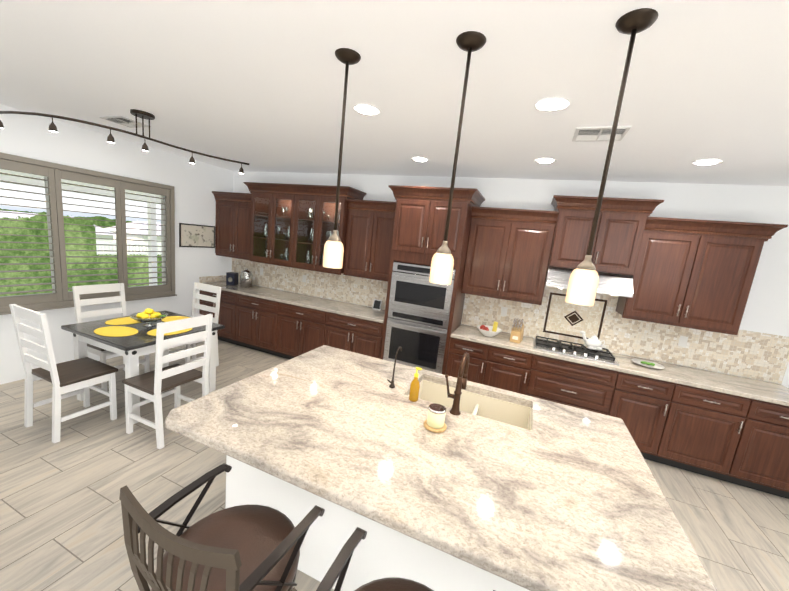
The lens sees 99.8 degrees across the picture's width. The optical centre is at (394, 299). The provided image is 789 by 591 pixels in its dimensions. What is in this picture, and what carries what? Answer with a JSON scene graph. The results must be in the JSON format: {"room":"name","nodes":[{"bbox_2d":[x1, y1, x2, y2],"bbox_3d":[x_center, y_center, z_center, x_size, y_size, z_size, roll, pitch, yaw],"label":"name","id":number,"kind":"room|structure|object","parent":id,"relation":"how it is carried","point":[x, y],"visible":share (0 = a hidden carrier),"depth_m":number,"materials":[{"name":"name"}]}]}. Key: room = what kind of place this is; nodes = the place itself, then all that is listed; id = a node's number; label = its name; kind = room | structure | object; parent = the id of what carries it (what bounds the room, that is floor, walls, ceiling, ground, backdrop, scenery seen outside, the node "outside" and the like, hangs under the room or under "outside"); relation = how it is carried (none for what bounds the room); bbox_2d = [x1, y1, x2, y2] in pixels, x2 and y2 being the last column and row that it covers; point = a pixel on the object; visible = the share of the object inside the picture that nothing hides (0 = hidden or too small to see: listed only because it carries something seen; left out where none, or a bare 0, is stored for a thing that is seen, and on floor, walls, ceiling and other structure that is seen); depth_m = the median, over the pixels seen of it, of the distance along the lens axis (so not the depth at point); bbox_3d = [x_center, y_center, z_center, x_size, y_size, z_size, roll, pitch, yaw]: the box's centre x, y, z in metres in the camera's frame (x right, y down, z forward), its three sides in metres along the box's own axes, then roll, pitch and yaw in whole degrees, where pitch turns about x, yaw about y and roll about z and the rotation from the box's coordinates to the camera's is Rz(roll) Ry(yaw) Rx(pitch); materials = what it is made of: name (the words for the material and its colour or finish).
{"room":"dining room and kitchen","nodes":[
{"label":"dining room and kitchen","id":0,"kind":"room"},
{"bbox_2d":[0,104,232,384],"bbox_3d":[-4.417,-0.391,2.486,0.200,2.800,7.530,10,10,21],"label":"wall","id":1,"kind":"structure","parent":0,"point":[196,184],"depth_m":4.17,"materials":[{"name":"paint"}]},
{"bbox_2d":[44,172,165,292],"bbox_3d":[-3.856,-0.718,3.743,0.060,1.500,2.530,10,10,21],"label":"window","id":2,"kind":"structure","parent":1,"relation":"in","point":[163,234],"depth_m":3.83,"materials":[{"name":"white paint"}]},
{"bbox_2d":[0,152,176,314],"bbox_3d":[-3.746,-0.689,3.701,0.093,1.590,2.620,10,10,21],"label":"window shutters","id":3,"kind":"object","parent":2,"relation":"attached to","point":[61,296],"visible":0.98,"depth_m":3.84,"materials":[{"name":"beige paint"}]},
{"bbox_2d":[179,223,214,247],"bbox_3d":[-3.103,-1.003,5.247,0.022,0.355,0.600,10,10,21],"label":"picture","id":4,"kind":"object","parent":1,"relation":"attached to","point":[195,235],"visible":0.95,"depth_m":5.22,"materials":[{"name":"grey paper"}]},
{"bbox_2d":[212,191,250,259],"bbox_3d":[-2.534,-1.202,5.478,0.838,1.029,0.413,10,10,21],"label":"upper cabinet","id":5,"kind":"object","parent":1,"relation":"attached to","point":[232,224],"visible":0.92,"depth_m":5.35,"materials":[{"name":"brown wood"}]},
{"bbox_2d":[0,340,788,590],"bbox_3d":[-0.342,1.775,1.075,9.500,0.120,7.830,10,10,21],"label":"floor","id":6,"kind":"structure","parent":0,"point":[61,524],"depth_m":2.46,"materials":[{"name":"tile"}]},
{"bbox_2d":[9,304,117,442],"bbox_3d":[-2.844,0.577,2.901,0.490,1.086,0.490,10,10,21],"label":"dining chair","id":7,"kind":"object","parent":6,"relation":"on","point":[84,375],"visible":1,"depth_m":2.80,"materials":[{"name":"white paint"}]},
{"bbox_2d":[72,283,149,389],"bbox_3d":[-3.159,0.399,3.740,0.490,1.086,0.490,10,10,21],"label":"dining chair","id":8,"kind":"object","parent":6,"relation":"on","point":[80,315],"visible":0.31,"depth_m":3.69,"materials":[{"name":"white paint"}]},
{"bbox_2d":[61,310,224,423],"bbox_3d":[-2.605,0.650,3.542,1.000,0.774,1.000,10,10,21],"label":"dining table","id":9,"kind":"object","parent":6,"relation":"on","point":[131,349],"visible":0.52,"depth_m":3.18,"materials":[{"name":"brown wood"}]},
{"bbox_2d":[94,326,137,336],"bbox_3d":[-2.679,0.304,3.201,0.420,0.004,0.300,10,10,21],"label":"placemat","id":10,"kind":"object","parent":9,"relation":"on","point":[115,331],"visible":1,"depth_m":3.19,"materials":[{"name":"yellow fabric"}]},
{"bbox_2d":[105,316,149,324],"bbox_3d":[-2.848,0.223,3.566,0.300,0.004,0.420,10,10,21],"label":"placemat","id":11,"kind":"object","parent":9,"relation":"on","point":[123,321],"visible":0.62,"depth_m":3.50,"materials":[{"name":"yellow fabric"}]},
{"bbox_2d":[129,308,167,326],"bbox_3d":[-2.555,0.180,3.461,0.330,0.182,0.330,10,10,21],"label":"lemon bowl","id":12,"kind":"object","parent":9,"relation":"on","point":[147,314],"visible":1,"depth_m":3.41,"materials":[{"name":"yellow food"}]},
{"bbox_2d":[147,328,191,335],"bbox_3d":[-2.281,0.314,3.386,0.300,0.004,0.420,10,10,21],"label":"placemat","id":13,"kind":"object","parent":9,"relation":"on","point":[152,332],"visible":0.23,"depth_m":3.31,"materials":[{"name":"yellow fabric"}]},
{"bbox_2d":[162,316,190,321],"bbox_3d":[-2.443,0.230,3.770,0.420,0.004,0.300,10,10,21],"label":"placemat","id":14,"kind":"object","parent":9,"relation":"on","point":[169,318],"visible":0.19,"depth_m":3.81,"materials":[{"name":"yellow fabric"}]},
{"bbox_2d":[122,314,212,448],"bbox_3d":[-2.014,0.653,2.970,0.490,1.086,0.490,10,10,21],"label":"dining chair","id":15,"kind":"object","parent":6,"relation":"on","point":[151,386],"visible":0.92,"depth_m":2.85,"materials":[{"name":"white paint"}]},
{"bbox_2d":[169,282,220,366],"bbox_3d":[-2.635,0.356,4.307,0.490,1.086,0.490,10,10,21],"label":"dining chair","id":16,"kind":"object","parent":6,"relation":"on","point":[208,288],"visible":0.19,"depth_m":4.42,"materials":[{"name":"white paint"}]},
{"bbox_2d":[199,290,236,343],"bbox_3d":[-2.740,0.227,5.630,0.808,0.868,0.629,10,10,21],"label":"base cabinet","id":17,"kind":"object","parent":6,"relation":"on","point":[227,299],"depth_m":5.28,"materials":[{"name":"brown wood"}]},
{"bbox_2d":[119,463,324,590],"bbox_3d":[-0.617,1.121,1.249,0.520,1.044,0.489,10,10,21],"label":"bar stool","id":18,"kind":"object","parent":6,"relation":"on","point":[248,547],"visible":1,"depth_m":1.12,"materials":[{"name":"brown wood"}]},
{"bbox_2d":[235,294,278,354],"bbox_3d":[-1.992,0.358,5.336,0.820,0.868,0.629,10,10,21],"label":"base cabinet","id":19,"kind":"object","parent":6,"relation":"on","point":[256,319],"depth_m":5.05,"materials":[{"name":"brown wood"}]},
{"bbox_2d":[275,302,326,359],"bbox_3d":[-1.238,0.489,5.040,0.820,0.868,0.629,10,10,21],"label":"base cabinet","id":20,"kind":"object","parent":6,"relation":"on","point":[283,330],"depth_m":4.75,"materials":[{"name":"brown wood"}]},
{"bbox_2d":[323,312,383,358],"bbox_3d":[-0.467,0.623,4.738,0.858,0.868,0.629,10,10,21],"label":"base cabinet","id":21,"kind":"object","parent":6,"relation":"on","point":[357,335],"depth_m":4.41,"materials":[{"name":"brown wood"}]},
{"bbox_2d":[203,281,384,322],"bbox_3d":[-1.545,-0.019,5.100,3.306,0.040,0.633,10,10,21],"label":"countertop","id":22,"kind":"structure","parent":21,"relation":"on","point":[338,307],"depth_m":4.91,"materials":[{"name":"stone"}]},
{"bbox_2d":[226,272,238,285],"bbox_3d":[-2.715,-0.350,5.563,0.144,0.205,0.144,6,10,1],"label":"tin","id":23,"kind":"object","parent":22,"relation":"on","point":[231,278],"visible":0.98,"depth_m":5.50,"materials":[{"name":"grey"}]},
{"bbox_2d":[240,268,252,286],"bbox_3d":[-2.463,-0.370,5.532,0.190,0.306,0.190,10,10,21],"label":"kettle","id":24,"kind":"object","parent":22,"relation":"on","point":[246,282],"visible":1,"depth_m":5.48,"materials":[{"name":"silver metal"}]},
{"bbox_2d":[373,299,381,309],"bbox_3d":[-0.243,0.071,4.812,0.120,0.148,0.075,10,10,21],"label":"frame","id":25,"kind":"object","parent":22,"relation":"on","point":[377,304],"visible":1,"depth_m":4.79,"materials":[{"name":"white paint"}]},
{"bbox_2d":[225,455,529,590],"bbox_3d":[0.197,1.144,2.162,2.204,0.860,1.148,10,10,21],"label":"kitchen island","id":26,"kind":"object","parent":6,"relation":"on","point":[380,551],"depth_m":1.73,"materials":[{"name":"white painted wood"},{"name":"granite"}]},
{"bbox_2d":[165,345,716,590],"bbox_3d":[0.147,0.711,1.945,2.350,0.048,1.490,10,10,21],"label":"island countertop","id":27,"kind":"structure","parent":26,"relation":"on","point":[559,497],"depth_m":1.51,"materials":[{"name":"stone"}]},
{"bbox_2d":[387,346,401,387],"bbox_3d":[0.005,0.464,2.321,0.062,0.275,0.130,10,10,21],"label":"faucet","id":28,"kind":"object","parent":27,"relation":"on","point":[391,385],"visible":0.98,"depth_m":2.28,"materials":[{"name":"brown metal"}]},
{"bbox_2d":[409,367,421,401],"bbox_3d":[0.133,0.538,2.124,0.062,0.222,0.061,10,10,21],"label":"soap bottle","id":29,"kind":"object","parent":27,"relation":"on","point":[414,390],"visible":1,"depth_m":2.11,"materials":[{"name":"orange plastic"}]},
{"bbox_2d":[424,403,446,432],"bbox_3d":[0.231,0.652,1.842,0.128,0.116,0.128,10,10,21],"label":"candle","id":30,"kind":"object","parent":27,"relation":"on","point":[434,421],"visible":1,"depth_m":1.80,"materials":[{"name":"beige wax"}]},
{"bbox_2d":[445,352,468,414],"bbox_3d":[0.400,0.504,2.101,0.122,0.354,0.257,10,10,21],"label":"faucet","id":31,"kind":"object","parent":27,"relation":"on","point":[461,382],"visible":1,"depth_m":2.01,"materials":[{"name":"brown metal"}]},
{"bbox_2d":[408,380,530,429],"bbox_3d":[0.496,0.826,2.289,0.824,0.218,0.454,10,10,21],"label":"sink","id":32,"kind":"object","parent":27,"relation":"in","point":[510,413],"visible":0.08,"depth_m":2.44,"materials":[{"name":"beige ceramic"}]},
{"bbox_2d":[291,527,494,590],"bbox_3d":[-0.005,1.229,0.998,0.520,1.044,0.489,10,10,21],"label":"bar stool","id":33,"kind":"object","parent":6,"relation":"on","point":[338,567],"visible":1,"depth_m":1.13,"materials":[{"name":"brown wood"}]},
{"bbox_2d":[380,185,484,374],"bbox_3d":[0.404,-0.058,4.254,1.028,2.546,0.693,10,10,21],"label":"tall cabinet","id":34,"kind":"object","parent":6,"relation":"on","point":[419,224],"visible":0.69,"depth_m":3.87,"materials":[{"name":"brown wood"}]},
{"bbox_2d":[383,262,455,373],"bbox_3d":[0.283,0.220,4.070,0.771,1.270,0.161,10,10,21],"label":"wall oven","id":35,"kind":"object","parent":34,"relation":"in","point":[418,316],"visible":0.88,"depth_m":4.04,"materials":[{"name":"silver metal"}]},
{"bbox_2d":[445,337,488,384],"bbox_3d":[0.936,0.867,4.187,0.448,0.868,0.629,10,10,21],"label":"base cabinet","id":36,"kind":"object","parent":6,"relation":"on","point":[478,352],"depth_m":3.85,"materials":[{"name":"brown wood"}]},
{"bbox_2d":[485,345,532,395],"bbox_3d":[1.355,0.940,4.022,0.465,0.868,0.629,10,10,21],"label":"base cabinet","id":37,"kind":"object","parent":6,"relation":"on","point":[507,369],"depth_m":3.69,"materials":[{"name":"brown wood"}]},
{"bbox_2d":[529,354,620,414],"bbox_3d":[1.932,1.040,3.796,0.790,0.868,0.629,10,10,21],"label":"base cabinet","id":38,"kind":"object","parent":6,"relation":"on","point":[591,388],"depth_m":3.46,"materials":[{"name":"brown wood"}]},
{"bbox_2d":[609,372,676,461],"bbox_3d":[2.508,1.140,3.570,0.465,0.868,0.629,10,10,21],"label":"base cabinet","id":39,"kind":"object","parent":6,"relation":"on","point":[644,404],"depth_m":3.25,"materials":[{"name":"brown wood"}]},
{"bbox_2d":[657,384,756,481],"bbox_3d":[2.975,1.222,3.387,0.550,0.868,0.629,10,10,21],"label":"base cabinet","id":40,"kind":"object","parent":6,"relation":"on","point":[738,440],"depth_m":3.09,"materials":[{"name":"brown wood"}]},
{"bbox_2d":[729,400,788,498],"bbox_3d":[3.457,1.305,3.197,0.500,0.868,0.629,10,10,21],"label":"base cabinet","id":41,"kind":"object","parent":6,"relation":"on","point":[763,459],"depth_m":2.93,"materials":[{"name":"brown wood"}]},
{"bbox_2d":[450,324,788,405],"bbox_3d":[2.255,0.642,3.608,3.218,0.040,0.633,10,10,21],"label":"countertop","id":42,"kind":"structure","parent":41,"relation":"on","point":[765,391],"depth_m":3.33,"materials":[{"name":"stone"}]},
{"bbox_2d":[476,322,501,336],"bbox_3d":[1.138,0.347,3.989,0.304,0.172,0.304,10,10,21],"label":"fruit bowl","id":43,"kind":"object","parent":42,"relation":"on","point":[489,331],"visible":1,"depth_m":3.97,"materials":[{"name":"white ceramic"}]},
{"bbox_2d":[510,318,523,342],"bbox_3d":[1.428,0.347,3.851,0.110,0.281,0.253,12,11,29],"label":"knife block","id":44,"kind":"object","parent":42,"relation":"on","point":[517,333],"visible":1,"depth_m":3.80,"materials":[{"name":"brown wood"}]},
{"bbox_2d":[533,336,618,364],"bbox_3d":[1.991,0.550,3.715,0.810,0.046,0.490,10,10,21],"label":"cooktop","id":45,"kind":"object","parent":42,"relation":"in","point":[582,351],"visible":1,"depth_m":3.64,"materials":[{"name":"silver metal"}]},
{"bbox_2d":[580,331,604,349],"bbox_3d":[2.211,0.452,3.722,0.283,0.187,0.157,10,10,21],"label":"teapot","id":46,"kind":"object","parent":45,"relation":"on","point":[594,342],"visible":1,"depth_m":3.68,"materials":[{"name":"white ceramic"}]},
{"bbox_2d":[631,358,664,368],"bbox_3d":[2.638,0.669,3.462,0.284,0.032,0.284,10,10,21],"label":"plate","id":47,"kind":"object","parent":42,"relation":"on","point":[647,363],"visible":1,"depth_m":3.46,"materials":[{"name":"white ceramic"}]},
{"bbox_2d":[0,0,788,185],"bbox_3d":[-0.038,-1.087,0.579,9.500,0.120,7.830,10,10,21],"label":"ceiling","id":48,"kind":"structure","parent":0,"point":[257,85],"depth_m":1.91,"materials":[{"name":"paint"}]},
{"bbox_2d":[0,109,248,173],"bbox_3d":[-2.487,-1.588,3.262,1.125,0.316,1.642,10,10,21],"label":"track light","id":49,"kind":"object","parent":48,"relation":"hanging from","point":[143,115],"visible":1,"depth_m":2.93,"materials":[{"name":"brown metal"}]},
{"bbox_2d":[99,116,150,127],"bbox_3d":[-2.688,-1.776,3.323,0.330,0.010,0.280,10,10,21],"label":"ceiling vent","id":50,"kind":"object","parent":48,"relation":"in","point":[125,121],"visible":0.94,"depth_m":3.31,"materials":[{"name":"white metal"}]},
{"bbox_2d":[323,48,360,268],"bbox_3d":[-0.292,-0.709,1.774,0.132,1.078,0.132,10,10,21],"label":"pendant light","id":51,"kind":"object","parent":48,"relation":"hanging from","point":[333,245],"visible":1,"depth_m":1.79,"materials":[{"name":"white glass"}]},
{"bbox_2d":[353,104,380,115],"bbox_3d":[-0.197,-1.344,2.362,0.196,0.012,0.196,10,10,21],"label":"recessed light","id":52,"kind":"object","parent":48,"relation":"in","point":[366,109],"visible":0.98,"depth_m":2.35,"materials":[{"name":"white paint"}]},
{"bbox_2d":[411,157,428,161],"bbox_3d":[0.274,-1.504,3.574,0.196,0.012,0.196,10,10,21],"label":"recessed light","id":53,"kind":"object","parent":48,"relation":"in","point":[419,159],"visible":1,"depth_m":3.56,"materials":[{"name":"white paint"}]},
{"bbox_2d":[429,31,485,284],"bbox_3d":[0.280,-0.610,1.550,0.132,1.078,0.132,10,10,21],"label":"pendant light","id":54,"kind":"object","parent":48,"relation":"hanging from","point":[442,261],"visible":1,"depth_m":1.56,"materials":[{"name":"white glass"}]},
{"bbox_2d":[534,158,556,163],"bbox_3d":[1.422,-1.306,3.134,0.196,0.012,0.196,10,10,21],"label":"recessed light","id":55,"kind":"object","parent":48,"relation":"in","point":[545,160],"visible":0.96,"depth_m":3.12,"materials":[{"name":"white paint"}]},
{"bbox_2d":[534,97,569,111],"bbox_3d":[0.938,-1.158,1.980,0.196,0.012,0.196,10,10,21],"label":"recessed light","id":56,"kind":"object","parent":48,"relation":"in","point":[553,104],"visible":1,"depth_m":1.97,"materials":[{"name":"white paint"}]},
{"bbox_2d":[572,126,630,141],"bbox_3d":[1.449,-1.169,2.350,0.320,0.010,0.280,10,10,21],"label":"ceiling vent","id":57,"kind":"object","parent":48,"relation":"in","point":[586,134],"visible":0.96,"depth_m":2.33,"materials":[{"name":"white metal"}]},
{"bbox_2d":[565,8,657,305],"bbox_3d":[0.845,-0.511,1.328,0.132,1.078,0.132,10,10,21],"label":"pendant light","id":58,"kind":"object","parent":48,"relation":"hanging from","point":[583,283],"visible":1,"depth_m":1.33,"materials":[{"name":"white glass"}]},
{"bbox_2d":[691,159,723,165],"bbox_3d":[2.538,-1.112,2.696,0.196,0.012,0.196,10,10,21],"label":"recessed light","id":59,"kind":"object","parent":48,"relation":"in","point":[705,162],"visible":1,"depth_m":2.68,"materials":[{"name":"white paint"}]},
{"bbox_2d":[231,171,788,387],"bbox_3d":[1.272,-0.111,4.348,9.500,2.800,0.150,10,10,21],"label":"wall","id":60,"kind":"structure","parent":0,"point":[766,310],"depth_m":3.45,"materials":[{"name":"paint"}]},
{"bbox_2d":[249,190,295,265],"bbox_3d":[-1.759,-1.098,5.160,0.850,1.050,0.429,10,10,21],"label":"upper cabinet","id":61,"kind":"object","parent":60,"relation":"attached to","point":[262,201],"depth_m":5.10,"materials":[{"name":"brown wood"}]},
{"bbox_2d":[292,190,362,273],"bbox_3d":[-1.014,-0.969,4.868,0.850,1.050,0.429,10,10,21],"label":"upper cabinet","id":62,"kind":"object","parent":60,"relation":"attached to","point":[297,200],"depth_m":4.75,"materials":[{"name":"brown wood"}]},
{"bbox_2d":[262,207,339,263],"bbox_3d":[-1.383,-0.967,5.082,1.537,0.860,0.175,10,10,21],"label":"glassware","id":63,"kind":"object","parent":62,"relation":"in","point":[309,240],"depth_m":5.10,"materials":[{"name":"clear glass"}]},
{"bbox_2d":[343,199,395,281],"bbox_3d":[-0.252,-0.805,4.582,0.810,1.029,0.413,10,10,21],"label":"upper cabinet","id":64,"kind":"object","parent":60,"relation":"attached to","point":[369,234],"visible":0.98,"depth_m":4.46,"materials":[{"name":"brown wood"}]},
{"bbox_2d":[199,258,788,383],"bbox_3d":[0.375,-0.051,4.305,7.398,0.688,0.623,10,10,21],"label":"backsplash","id":65,"kind":"structure","parent":60,"relation":"attached to","point":[755,355],"depth_m":3.87,"materials":[{"name":"tile"}]},
{"bbox_2d":[501,307,507,315],"bbox_3d":[1.397,0.153,4.231,0.072,0.116,0.008,10,10,21],"label":"electrical outlet","id":66,"kind":"object","parent":65,"relation":"attached to","point":[504,311],"visible":1,"depth_m":4.23,"materials":[{"name":"white plastic"}]},
{"bbox_2d":[678,336,687,346],"bbox_3d":[3.097,0.448,3.563,0.072,0.116,0.008,10,10,21],"label":"electrical outlet","id":67,"kind":"object","parent":65,"relation":"attached to","point":[683,340],"visible":1,"depth_m":3.56,"materials":[{"name":"white plastic"}]},
{"bbox_2d":[461,206,558,304],"bbox_3d":[1.343,-0.527,3.956,0.920,1.029,0.413,10,10,21],"label":"upper cabinet","id":68,"kind":"object","parent":60,"relation":"attached to","point":[508,253],"visible":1,"depth_m":3.81,"materials":[{"name":"brown wood"}]},
{"bbox_2d":[549,195,663,275],"bbox_3d":[2.142,-0.679,3.562,0.946,0.732,0.493,10,10,21],"label":"upper cabinet","id":69,"kind":"object","parent":60,"relation":"attached to","point":[621,224],"visible":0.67,"depth_m":3.38,"materials":[{"name":"brown wood"}]},
{"bbox_2d":[545,266,632,297],"bbox_3d":[2.083,-0.212,3.619,0.781,0.212,0.520,10,10,21],"label":"range hood","id":70,"kind":"object","parent":69,"relation":"attached to","point":[608,283],"visible":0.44,"depth_m":3.40,"materials":[{"name":"silver metal"}]},
{"bbox_2d":[616,217,787,334],"bbox_3d":[2.953,-0.247,3.324,1.016,1.029,0.413,10,10,21],"label":"upper cabinet","id":71,"kind":"object","parent":60,"relation":"attached to","point":[695,274],"visible":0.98,"depth_m":3.19,"materials":[{"name":"brown wood"}]},
{"label":"outside","id":72,"kind":"structure","parent":0,"visible":0},
{"bbox_3d":[-30.119,-1.190,17.886,49.000,0.200,110.000,10,10,21],"label":"ground","id":73,"kind":"structure","parent":72,"visible":0},
{"bbox_2d":[2,212,93,226],"bbox_3d":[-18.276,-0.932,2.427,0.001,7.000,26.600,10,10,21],"label":"mountain","id":74,"kind":"structure","parent":73,"relation":"on","point":[85,221],"depth_m":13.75,"materials":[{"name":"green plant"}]},
{"bbox_2d":[0,217,97,295],"bbox_3d":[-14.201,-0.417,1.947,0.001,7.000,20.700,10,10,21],"label":"hedge","id":75,"kind":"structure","parent":73,"relation":"on","point":[20,224],"depth_m":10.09,"materials":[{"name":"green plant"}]},
{"bbox_2d":[0,210,161,255],"bbox_3d":[-32.431,-6.261,41.633,10.800,7.200,49.800,10,10,21],"label":"house","id":76,"kind":"structure","parent":73,"relation":"on","point":[109,230],"depth_m":38.82,"materials":[{"name":"white paint"}]},
{"bbox_2d":[97,254,161,286],"bbox_3d":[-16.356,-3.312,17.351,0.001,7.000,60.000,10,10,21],"label":"hedge","id":77,"kind":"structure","parent":73,"relation":"on","point":[114,265],"depth_m":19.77,"materials":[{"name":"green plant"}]},
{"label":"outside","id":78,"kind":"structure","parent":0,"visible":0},
{"bbox_2d":[0,182,160,228],"bbox_3d":[-48.537,-26.377,27.728,0.001,64.000,180.000,10,10,21],"label":"sky","id":79,"kind":"structure","parent":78,"point":[30,203],"depth_m":45.71,"materials":[{"name":"white"}]},
{"bbox_2d":[0,284,161,296],"bbox_3d":[-6.462,1.992,5.207,4.640,3.180,20.000,10,10,21],"label":"ground","id":80,"kind":"structure","parent":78,"point":[47,293],"depth_m":7.17,"materials":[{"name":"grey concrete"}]},
{"bbox_2d":[0,169,160,285],"bbox_3d":[-7.365,-1.099,5.183,7.250,2.700,20.000,10,10,21],"label":"pergola","id":81,"kind":"structure","parent":80,"relation":"on","point":[10,178],"depth_m":9.07,"materials":[{"name":"white wood"}]},
{"bbox_2d":[96,241,161,254],"bbox_3d":[-12.860,-3.102,20.725,0.060,0.670,12.800,10,10,21],"label":"railing","id":82,"kind":"structure","parent":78,"point":[115,249],"depth_m":17.65,"materials":[{"name":"white"}]}
]}

